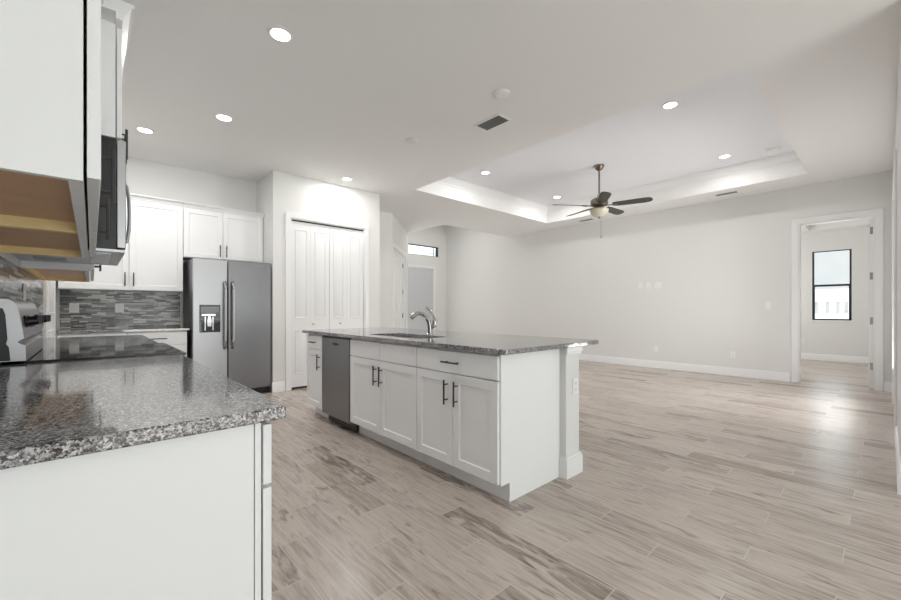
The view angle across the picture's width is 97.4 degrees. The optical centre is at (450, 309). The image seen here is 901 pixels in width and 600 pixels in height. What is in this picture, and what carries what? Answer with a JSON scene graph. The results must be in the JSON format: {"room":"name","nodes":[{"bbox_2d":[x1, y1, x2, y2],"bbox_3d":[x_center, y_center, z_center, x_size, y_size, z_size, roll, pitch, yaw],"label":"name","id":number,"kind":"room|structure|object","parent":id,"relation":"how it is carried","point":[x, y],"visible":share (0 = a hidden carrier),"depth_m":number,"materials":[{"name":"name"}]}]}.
{"room":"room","nodes":[
{"label":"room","id":0,"kind":"room"},
{"bbox_2d":[0,253,56,364],"bbox_3d":[-1.233,-0.390,0.839,0.120,3.060,10.140,0,0,-42],"label":"wall","id":1,"kind":"structure","parent":0,"point":[8,256],"depth_m":1.99,"materials":[{"name":"paint"}]},
{"bbox_2d":[0,256,43,336],"bbox_3d":[-2.074,-0.002,1.858,0.003,0.452,3.610,0,0,-42],"label":"tile backsplash","id":2,"kind":"structure","parent":1,"relation":"attached to","point":[12,277],"depth_m":2.13,"materials":[{"name":"tile"}]},
{"bbox_2d":[23,283,25,300],"bbox_3d":[-2.425,-0.090,2.255,0.008,0.115,0.070,0,0,-42],"label":"wall outlet","id":3,"kind":"object","parent":2,"relation":"attached to","point":[24,285],"visible":0.84,"depth_m":2.23,"materials":[{"name":"white plastic"}]},
{"bbox_2d":[43,281,55,337],"bbox_3d":[-3.688,-0.003,3.648,0.018,2.285,1.150,0,0,-42],"label":"trim","id":4,"kind":"structure","parent":1,"relation":"attached to","point":[45,282],"depth_m":3.23,"materials":[{"name":"white wood"}]},
{"bbox_2d":[47,281,54,337],"bbox_3d":[-3.687,0.045,3.649,0.020,2.170,0.946,0,0,-42],"label":"door","id":5,"kind":"structure","parent":1,"relation":"in","point":[50,284],"depth_m":3.63,"materials":[{"name":"white wood"}]},
{"bbox_2d":[0,0,109,257],"bbox_3d":[-1.448,-0.805,1.421,0.341,1.150,0.766,0,0,-42],"label":"upper cabinet","id":6,"kind":"object","parent":1,"relation":"attached to","point":[14,240],"visible":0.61,"depth_m":1.54,"materials":[{"name":"white paint"},{"name":"light wood"}]},
{"bbox_2d":[0,0,115,233],"bbox_3d":[-0.962,-0.805,0.886,0.341,1.150,0.675,0,0,-42],"label":"upper cabinet","id":7,"kind":"object","parent":1,"relation":"attached to","point":[50,50],"visible":1,"depth_m":0.69,"materials":[{"name":"white wood"}]},
{"bbox_2d":[20,260,100,281],"bbox_3d":[-2.661,-0.805,2.759,0.341,1.150,1.298,0,0,-42],"label":"upper cabinet","id":8,"kind":"object","parent":1,"relation":"attached to","point":[45,271],"visible":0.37,"depth_m":2.61,"materials":[{"name":"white wood"}]},
{"bbox_2d":[101,0,134,163],"bbox_3d":[-1.924,-1.110,2.018,0.437,0.620,0.850,0,0,-42],"label":"upper cabinet","id":9,"kind":"object","parent":1,"relation":"attached to","point":[115,37],"visible":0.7,"depth_m":1.83,"materials":[{"name":"white wood"}]},
{"bbox_2d":[11,136,130,265],"bbox_3d":[-1.921,-0.530,2.031,0.459,0.532,0.762,0,0,-42],"label":"microwave","id":10,"kind":"object","parent":9,"relation":"attached to","point":[108,252],"visible":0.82,"depth_m":1.86,"materials":[{"name":"black plastic"}]},
{"bbox_2d":[57,157,256,330],"bbox_3d":[-3.718,-0.390,5.349,2.260,3.060,0.120,0,0,-42],"label":"wall","id":11,"kind":"structure","parent":0,"point":[143,177],"depth_m":5.38,"materials":[{"name":"paint"}]},
{"bbox_2d":[60,290,179,328],"bbox_3d":[-4.068,-0.003,4.943,1.155,0.454,0.010,0,0,-42],"label":"tile backsplash","id":12,"kind":"structure","parent":11,"relation":"attached to","point":[96,308],"depth_m":4.90,"materials":[{"name":"tile"}]},
{"bbox_2d":[69,303,78,312],"bbox_3d":[-4.400,-0.020,4.628,0.085,0.115,0.008,0,0,-42],"label":"wall outlet","id":13,"kind":"object","parent":12,"relation":"attached to","point":[73,307],"visible":1,"depth_m":4.62,"materials":[{"name":"white plastic"}]},
{"bbox_2d":[115,303,123,312],"bbox_3d":[-4.098,-0.020,4.902,0.085,0.115,0.008,0,0,-42],"label":"wall outlet","id":14,"kind":"object","parent":12,"relation":"attached to","point":[119,307],"visible":1,"depth_m":4.90,"materials":[{"name":"white plastic"}]},
{"bbox_2d":[58,193,182,291],"bbox_3d":[-3.947,-0.805,4.797,1.138,1.150,0.387,0,0,-42],"label":"upper cabinet","id":15,"kind":"object","parent":11,"relation":"attached to","point":[152,260],"visible":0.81,"depth_m":4.83,"materials":[{"name":"white wood"}]},
{"bbox_2d":[183,201,264,262],"bbox_3d":[-3.163,-1.028,5.508,0.976,0.705,0.387,0,0,-42],"label":"upper cabinet","id":16,"kind":"object","parent":11,"relation":"attached to","point":[209,232],"visible":0.99,"depth_m":5.36,"materials":[{"name":"white wood"}]},
{"bbox_2d":[257,170,379,391],"bbox_3d":[-2.169,-0.390,6.410,1.700,3.060,1.070,0,0,-42],"label":"wall","id":17,"kind":"structure","parent":0,"point":[278,193],"depth_m":5.73,"materials":[{"name":"paint"}]},
{"bbox_2d":[272,381,284,392],"bbox_3d":[-2.384,1.071,5.482,0.166,0.138,0.016,0,0,-42],"label":"baseboard","id":18,"kind":"structure","parent":17,"relation":"attached to","point":[276,386],"depth_m":5.47,"materials":[{"name":"white wood"}]},
{"bbox_2d":[285,212,368,390],"bbox_3d":[-1.860,-0.115,6.036,1.325,2.510,0.138,0,0,-42],"label":"trim","id":19,"kind":"structure","parent":17,"relation":"attached to","point":[289,216],"depth_m":5.61,"materials":[{"name":"white wood"}]},
{"bbox_2d":[292,219,362,386],"bbox_3d":[-1.841,-0.087,6.015,1.155,2.395,0.066,0,0,-42],"label":"door","id":20,"kind":"structure","parent":17,"relation":"in","point":[327,260],"depth_m":5.93,"materials":[{"name":"white wood"}]},
{"bbox_2d":[380,211,391,327],"bbox_3d":[-1.529,-0.390,7.632,0.890,3.060,0.120,0,0,-42],"label":"wall","id":21,"kind":"structure","parent":0,"point":[385,217],"depth_m":7.78,"materials":[{"name":"paint"}]},
{"bbox_2d":[392,214,407,327],"bbox_3d":[-1.177,-0.390,8.896,0.120,3.060,2.030,0,0,3],"label":"wall","id":22,"kind":"structure","parent":0,"point":[399,234],"depth_m":8.98,"materials":[{"name":"paint"}]},
{"bbox_2d":[394,249,404,327],"bbox_3d":[-1.142,-0.060,8.770,0.052,2.380,1.504,0,0,3],"label":"door","id":23,"kind":"structure","parent":22,"relation":"in","point":[399,260],"depth_m":8.79,"materials":[{"name":"wood"}]},
{"bbox_2d":[392,242,406,327],"bbox_3d":[-1.174,-0.107,8.771,0.138,2.495,1.710,0,0,3],"label":"trim","id":24,"kind":"structure","parent":22,"relation":"attached to","point":[394,246],"depth_m":8.39,"materials":[{"name":"white wood"}]},
{"bbox_2d":[408,225,445,330],"bbox_3d":[-0.977,-0.735,11.616,2.420,3.750,0.120,0,0,-42],"label":"wall","id":25,"kind":"structure","parent":0,"point":[434,236],"depth_m":12.06,"materials":[{"name":"paint"}]},
{"bbox_2d":[408,267,432,329],"bbox_3d":[-0.881,-0.045,11.629,0.966,2.350,0.110,0,0,-42],"label":"door","id":26,"kind":"structure","parent":25,"relation":"in","point":[420,280],"depth_m":11.62,"materials":[{"name":"white wood"}]},
{"bbox_2d":[408,264,434,329],"bbox_3d":[-0.912,-0.075,11.663,1.100,2.430,0.138,0,0,-42],"label":"trim","id":27,"kind":"structure","parent":25,"relation":"attached to","point":[413,266],"depth_m":11.95,"materials":[{"name":"white wood"}]},
{"bbox_2d":[408,243,437,256],"bbox_3d":[-0.844,-1.750,11.729,1.190,0.300,0.050,0,0,-42],"label":"window","id":28,"kind":"structure","parent":25,"relation":"in","point":[408,243],"depth_m":11.90,"materials":[{"name":"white glass"}]},
{"bbox_2d":[101,0,900,236],"bbox_3d":[1.004,-1.950,4.758,8.700,0.060,12.940,0,0,-42],"label":"ceiling","id":29,"kind":"structure","parent":0,"point":[355,80],"depth_m":3.29,"materials":[{"name":"paint"}]},
{"bbox_2d":[135,126,154,133],"bbox_3d":[-3.267,-1.916,4.233,0.170,0.008,0.170,0,0,-42],"label":"recessed light","id":30,"kind":"object","parent":29,"relation":"in","point":[138,128],"visible":1,"depth_m":4.23,"materials":[{"name":"white"}]},
{"bbox_2d":[214,113,233,121],"bbox_3d":[-2.263,-1.916,3.955,0.170,0.008,0.170,0,0,-42],"label":"recessed light","id":31,"kind":"object","parent":29,"relation":"in","point":[223,117],"visible":1,"depth_m":3.95,"materials":[{"name":"white"}]},
{"bbox_2d":[267,25,292,42],"bbox_3d":[-1.186,-1.916,2.759,0.170,0.008,0.170,0,0,-42],"label":"recessed light","id":32,"kind":"object","parent":29,"relation":"in","point":[281,34],"visible":1,"depth_m":2.75,"materials":[{"name":"white plastic"}]},
{"bbox_2d":[341,177,352,180],"bbox_3d":[-1.522,-1.916,5.816,0.170,0.008,0.170,0,0,-42],"label":"recessed light","id":33,"kind":"object","parent":29,"relation":"in","point":[342,178],"visible":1,"depth_m":5.80,"materials":[{"name":"white"}]},
{"bbox_2d":[405,138,418,143],"bbox_3d":[-0.439,-1.913,4.503,0.150,0.013,0.150,0,0,-42],"label":"cover plate","id":34,"kind":"object","parent":29,"relation":"attached to","point":[409,140],"visible":1,"depth_m":4.49,"materials":[{"name":"white plastic"}]},
{"bbox_2d":[473,113,511,131],"bbox_3d":[0.432,-1.915,4.064,0.210,0.008,0.350,0,0,-42],"label":"ceiling vent","id":35,"kind":"object","parent":29,"relation":"in","point":[497,120],"visible":1,"depth_m":4.05,"materials":[{"name":"white plastic"}]},
{"bbox_2d":[493,89,509,98],"bbox_3d":[0.451,-1.907,3.514,0.150,0.025,0.150,0,0,-42],"label":"smoke detector","id":36,"kind":"object","parent":29,"relation":"attached to","point":[499,93],"visible":1,"depth_m":3.49,"materials":[{"name":"white plastic"}]},
{"bbox_2d":[578,218,593,221],"bbox_3d":[2.897,-1.915,8.460,0.150,0.008,0.340,0,0,-42],"label":"ceiling vent","id":37,"kind":"object","parent":29,"relation":"in","point":[589,218],"visible":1,"depth_m":8.42,"materials":[{"name":"white plastic"}]},
{"bbox_2d":[714,190,738,196],"bbox_3d":[4.552,-1.915,6.532,0.150,0.008,0.340,0,0,-42],"label":"ceiling vent","id":38,"kind":"object","parent":29,"relation":"in","point":[735,191],"visible":1,"depth_m":6.52,"materials":[{"name":"white plastic"}]},
{"bbox_2d":[260,359,900,599],"bbox_3d":[2.470,1.190,6.088,12.660,0.100,12.940,0,0,-42],"label":"floor","id":39,"kind":"structure","parent":0,"point":[690,485],"depth_m":2.26,"materials":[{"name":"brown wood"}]},
{"bbox_2d":[56,332,126,337],"bbox_3d":[-4.067,0.698,4.504,0.567,0.884,0.656,0,0,-42],"label":"base cabinet","id":40,"kind":"object","parent":39,"relation":"on","point":[116,333],"visible":0.15,"depth_m":4.28,"materials":[{"name":"white wood"}]},
{"bbox_2d":[56,326,189,333],"bbox_3d":[-3.854,0.240,4.715,1.165,0.030,0.633,0,0,-42],"label":"countertop","id":41,"kind":"structure","parent":40,"relation":"on","point":[173,328],"depth_m":4.49,"materials":[{"name":"stone"}]},
{"bbox_2d":[0,298,185,364],"bbox_3d":[-1.833,0.532,2.109,0.687,1.157,0.763,0,0,-42],"label":"range","id":42,"kind":"object","parent":39,"relation":"on","point":[20,320],"visible":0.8,"depth_m":1.79,"materials":[{"name":"silver metal"}]},
{"bbox_2d":[22,343,185,363],"bbox_3d":[-1.824,0.227,2.119,0.575,0.015,0.756,0,0,-42],"label":"cooktop","id":43,"kind":"object","parent":42,"relation":"in","point":[40,355],"depth_m":1.99,"materials":[{"name":"black glass"}]},
{"bbox_2d":[0,422,271,599],"bbox_3d":[-0.859,0.698,0.996,0.642,0.884,0.690,0,0,-42],"label":"base cabinet","id":44,"kind":"object","parent":39,"relation":"on","point":[187,517],"visible":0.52,"depth_m":0.77,"materials":[{"name":"white wood"}]},
{"bbox_2d":[0,354,285,469],"bbox_3d":[-1.109,0.240,1.259,0.627,0.030,1.468,0,0,-42],"label":"countertop","id":45,"kind":"structure","parent":44,"relation":"on","point":[50,411],"depth_m":0.93,"materials":[{"name":"stone"}]},
{"bbox_2d":[127,330,186,356],"bbox_3d":[-3.643,0.698,4.889,0.572,0.884,0.656,0,0,-42],"label":"base cabinet","id":46,"kind":"object","parent":39,"relation":"on","point":[177,339],"visible":0.27,"depth_m":4.75,"materials":[{"name":"white wood"}]},
{"bbox_2d":[183,258,270,392],"bbox_3d":[-3.012,0.252,5.365,0.917,1.773,0.745,0,0,-42],"label":"refrigerator","id":47,"kind":"object","parent":39,"relation":"on","point":[227,304],"visible":0.91,"depth_m":5.12,"materials":[{"name":"silver metal"}]},
{"bbox_2d":[307,334,328,418],"bbox_3d":[-1.225,0.698,4.370,0.656,0.884,0.380,0,0,-42],"label":"base cabinet","id":48,"kind":"object","parent":39,"relation":"on","point":[314,341],"visible":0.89,"depth_m":4.19,"materials":[{"name":"white wood"}]},
{"bbox_2d":[322,335,357,431],"bbox_3d":[-0.887,0.693,4.022,0.622,0.870,0.580,0,0,-42],"label":"dishwasher","id":49,"kind":"object","parent":39,"relation":"on","point":[336,355],"visible":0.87,"depth_m":3.79,"materials":[{"name":"silver metal"}]},
{"bbox_2d":[350,336,426,463],"bbox_3d":[-0.367,0.698,3.423,0.656,0.884,0.992,0,0,-42],"label":"base cabinet","id":50,"kind":"object","parent":39,"relation":"on","point":[383,375],"visible":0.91,"depth_m":3.17,"materials":[{"name":"white wood"}]},
{"bbox_2d":[417,346,558,501],"bbox_3d":[0.231,0.698,2.764,0.656,0.884,0.783,0,0,-42],"label":"base cabinet","id":51,"kind":"object","parent":39,"relation":"on","point":[489,422],"visible":0.91,"depth_m":2.51,"materials":[{"name":"white wood"}]},
{"bbox_2d":[302,327,597,354],"bbox_3d":[-0.269,0.240,3.649,1.075,0.030,2.903,0,0,-42],"label":"countertop","id":52,"kind":"structure","parent":51,"relation":"on","point":[502,344],"depth_m":2.98,"materials":[{"name":"stone"}]},
{"bbox_2d":[392,336,424,338],"bbox_3d":[-0.381,0.346,3.434,0.360,0.179,0.790,0,0,-42],"label":"sink","id":53,"kind":"object","parent":52,"relation":"in","point":[392,336],"visible":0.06,"depth_m":3.69,"materials":[{"name":"silver metal"}]},
{"bbox_2d":[410,307,436,334],"bbox_3d":[-0.244,0.099,3.511,0.263,0.251,0.078,0,0,-29],"label":"kitchen faucet","id":54,"kind":"object","parent":52,"relation":"on","point":[430,326],"visible":1,"depth_m":3.53,"materials":[{"name":"silver metal"}]},
{"bbox_2d":[559,346,582,479],"bbox_3d":[-0.095,0.698,3.767,0.207,0.884,2.831,0,0,-42],"label":"column","id":55,"kind":"structure","parent":39,"relation":"on","point":[570,457],"depth_m":2.70,"materials":[{"name":"paint"}]},
{"bbox_2d":[572,377,577,394],"bbox_3d":[0.866,0.530,2.744,0.070,0.115,0.008,0,0,-42],"label":"wall outlet","id":56,"kind":"object","parent":55,"relation":"attached to","point":[574,380],"visible":1,"depth_m":2.73,"materials":[{"name":"white plastic"}]},
{"bbox_3d":[-2.550,0.698,2.861,0.641,0.884,1.295,0,0,-42],"label":"base cabinet","id":57,"kind":"object","parent":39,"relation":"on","visible":0},
{"bbox_2d":[42,335,157,348],"bbox_3d":[-2.561,0.240,2.860,0.627,0.030,1.321,0,0,-42],"label":"countertop","id":58,"kind":"structure","parent":57,"relation":"on","point":[58,342],"depth_m":2.79,"materials":[{"name":"stone"}]},
{"bbox_2d":[422,160,804,219],"bbox_3d":[2.237,-2.115,5.958,3.780,0.270,4.440,0,0,-42],"label":"ceiling","id":59,"kind":"structure","parent":0,"point":[795,166],"depth_m":6.84,"materials":[{"name":"paint"}]},
{"bbox_2d":[436,151,799,212],"bbox_3d":[2.237,-2.191,5.958,3.660,0.118,4.320,0,0,-42],"label":"trim","id":60,"kind":"structure","parent":59,"relation":"attached to","point":[791,156],"depth_m":6.95,"materials":[{"name":"white paint"}]},
{"bbox_2d":[450,67,793,206],"bbox_3d":[2.237,-2.280,5.958,3.780,0.060,4.440,0,0,-42],"label":"ceiling","id":61,"kind":"structure","parent":0,"point":[648,143],"depth_m":5.53,"materials":[{"name":"paint"}]},
{"bbox_2d":[480,171,490,174],"bbox_3d":[0.572,-2.246,6.499,0.170,0.008,0.170,0,0,-42],"label":"recessed light","id":62,"kind":"object","parent":61,"relation":"in","point":[481,172],"visible":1,"depth_m":6.48,"materials":[{"name":"white"}]},
{"bbox_2d":[554,164,652,217],"bbox_3d":[2.370,-1.685,6.221,1.379,1.129,1.427,0,0,-42],"label":"ceiling fan","id":63,"kind":"object","parent":61,"relation":"hanging from","point":[599,203],"visible":1,"depth_m":6.10,"materials":[{"name":"brown wood"}]},
{"bbox_2d":[661,101,678,108],"bbox_3d":[2.414,-2.246,4.349,0.170,0.008,0.170,0,0,-42],"label":"recessed light","id":64,"kind":"object","parent":61,"relation":"in","point":[671,104],"visible":1,"depth_m":4.34,"materials":[{"name":"white plastic"}]},
{"bbox_2d":[718,154,731,158],"bbox_3d":[4.021,-2.246,5.807,0.170,0.008,0.170,0,0,-42],"label":"recessed light","id":65,"kind":"object","parent":61,"relation":"in","point":[724,155],"visible":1,"depth_m":5.81,"materials":[{"name":"white"}]},
{"bbox_2d":[765,146,780,152],"bbox_3d":[4.511,-2.228,5.536,0.170,0.043,0.170,0,0,-42],"label":"smoke detector","id":66,"kind":"object","parent":61,"relation":"attached to","point":[776,148],"visible":1,"depth_m":5.49,"materials":[{"name":"white plastic"}]},
{"bbox_2d":[446,170,892,381],"bbox_3d":[3.026,-0.735,8.914,0.120,3.750,9.500,0,0,-42],"label":"wall","id":67,"kind":"structure","parent":0,"point":[717,265],"depth_m":7.59,"materials":[{"name":"paint"}]},
{"bbox_2d":[655,282,660,288],"bbox_3d":[4.039,-0.470,7.700,0.008,0.115,0.115,0,0,-42],"label":"wall outlet","id":68,"kind":"object","parent":67,"relation":"attached to","point":[657,285],"visible":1,"depth_m":7.69,"materials":[{"name":"white plastic"}]},
{"bbox_2d":[579,354,789,381],"bbox_3d":[2.616,1.071,9.265,0.016,0.138,8.150,0,0,-42],"label":"baseboard","id":69,"kind":"structure","parent":67,"relation":"attached to","point":[759,374],"depth_m":7.24,"materials":[{"name":"white wood"}]},
{"bbox_2d":[730,351,734,357],"bbox_3d":[4.852,0.780,6.804,0.008,0.115,0.070,0,0,-42],"label":"wall outlet","id":70,"kind":"object","parent":67,"relation":"attached to","point":[732,354],"visible":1,"depth_m":6.80,"materials":[{"name":"white plastic"}]},
{"bbox_2d":[765,302,770,308],"bbox_3d":[5.174,-0.070,6.448,0.010,0.115,0.070,0,0,-42],"label":"light switch","id":71,"kind":"object","parent":67,"relation":"attached to","point":[767,304],"visible":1,"depth_m":6.45,"materials":[{"name":"white plastic"}]},
{"bbox_2d":[791,208,883,391],"bbox_3d":[5.740,-0.138,5.908,0.138,2.555,0.980,0,0,-42],"label":"trim","id":72,"kind":"structure","parent":67,"relation":"attached to","point":[877,215],"depth_m":5.59,"materials":[{"name":"white wood"}]},
{"bbox_2d":[869,219,872,388],"bbox_3d":[6.301,-0.085,5.924,0.805,2.430,0.044,0,0,-42],"label":"door","id":73,"kind":"structure","parent":67,"relation":"in","point":[870,220],"depth_m":5.67,"materials":[{"name":"wood"}]},
{"bbox_2d":[884,382,891,391],"bbox_3d":[6.057,1.071,5.471,0.016,0.138,0.085,0,0,-42],"label":"baseboard","id":74,"kind":"structure","parent":67,"relation":"attached to","point":[887,385],"depth_m":5.47,"materials":[{"name":"white wood"}]},
{"bbox_2d":[801,227,868,356],"bbox_3d":[8.492,-0.510,8.782,0.120,3.300,4.200,0,0,-42],"label":"wall","id":75,"kind":"structure","parent":0,"point":[820,337],"depth_m":8.68,"materials":[{"name":"paint"}]},
{"bbox_2d":[810,249,853,321],"bbox_3d":[8.445,-0.524,8.774,0.080,1.569,0.690,0,0,-42],"label":"window","id":76,"kind":"structure","parent":75,"relation":"attached to","point":[850,284],"depth_m":8.74,"materials":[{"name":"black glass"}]},
{"bbox_2d":[801,353,868,363],"bbox_3d":[8.441,1.071,8.736,0.016,0.138,4.200,0,0,-42],"label":"baseboard","id":77,"kind":"structure","parent":75,"relation":"attached to","point":[838,358],"depth_m":8.69,"materials":[{"name":"white wood"}]},
{"bbox_2d":[801,218,872,233],"bbox_3d":[7.025,-1.900,7.452,3.840,0.320,4.200,0,0,-42],"label":"ceiling","id":78,"kind":"structure","parent":0,"point":[860,223],"depth_m":8.46,"materials":[{"name":"paint"}]},
{"bbox_2d":[894,17,900,461],"bbox_3d":[4.477,-0.390,3.898,4.470,3.060,0.120,0,0,-42],"label":"wall","id":79,"kind":"structure","parent":0,"point":[897,146],"depth_m":2.80,"materials":[{"name":"paint"}]},
{"bbox_2d":[892,149,896,428],"bbox_3d":[4.637,-0.122,4.056,2.050,2.525,0.138,0,0,-42],"label":"trim","id":80,"kind":"structure","parent":79,"relation":"attached to","point":[894,186],"depth_m":3.42,"materials":[{"name":"white wood"}]},
{"bbox_2d":[894,426,900,494],"bbox_3d":[3.296,1.071,2.919,1.436,0.138,0.016,0,0,-42],"label":"baseboard","id":81,"kind":"structure","parent":79,"relation":"attached to","point":[897,452],"depth_m":2.69,"materials":[{"name":"white wood"}]},
{"label":"outside","id":82,"kind":"structure","parent":0,"visible":0},
{"bbox_2d":[815,318,848,318],"bbox_3d":[37.724,1.540,47.717,200.000,0.200,140.000,0,0,-42],"label":"ground","id":83,"kind":"structure","parent":82,"point":[815,318],"depth_m":64.05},
{"bbox_2d":[815,289,848,317],"bbox_3d":[67.284,-1.010,73.177,12.000,4.900,28.000,0,0,-42],"label":"house","id":84,"kind":"structure","parent":83,"relation":"on","point":[829,303],"depth_m":67.60,"materials":[{"name":"paint"}]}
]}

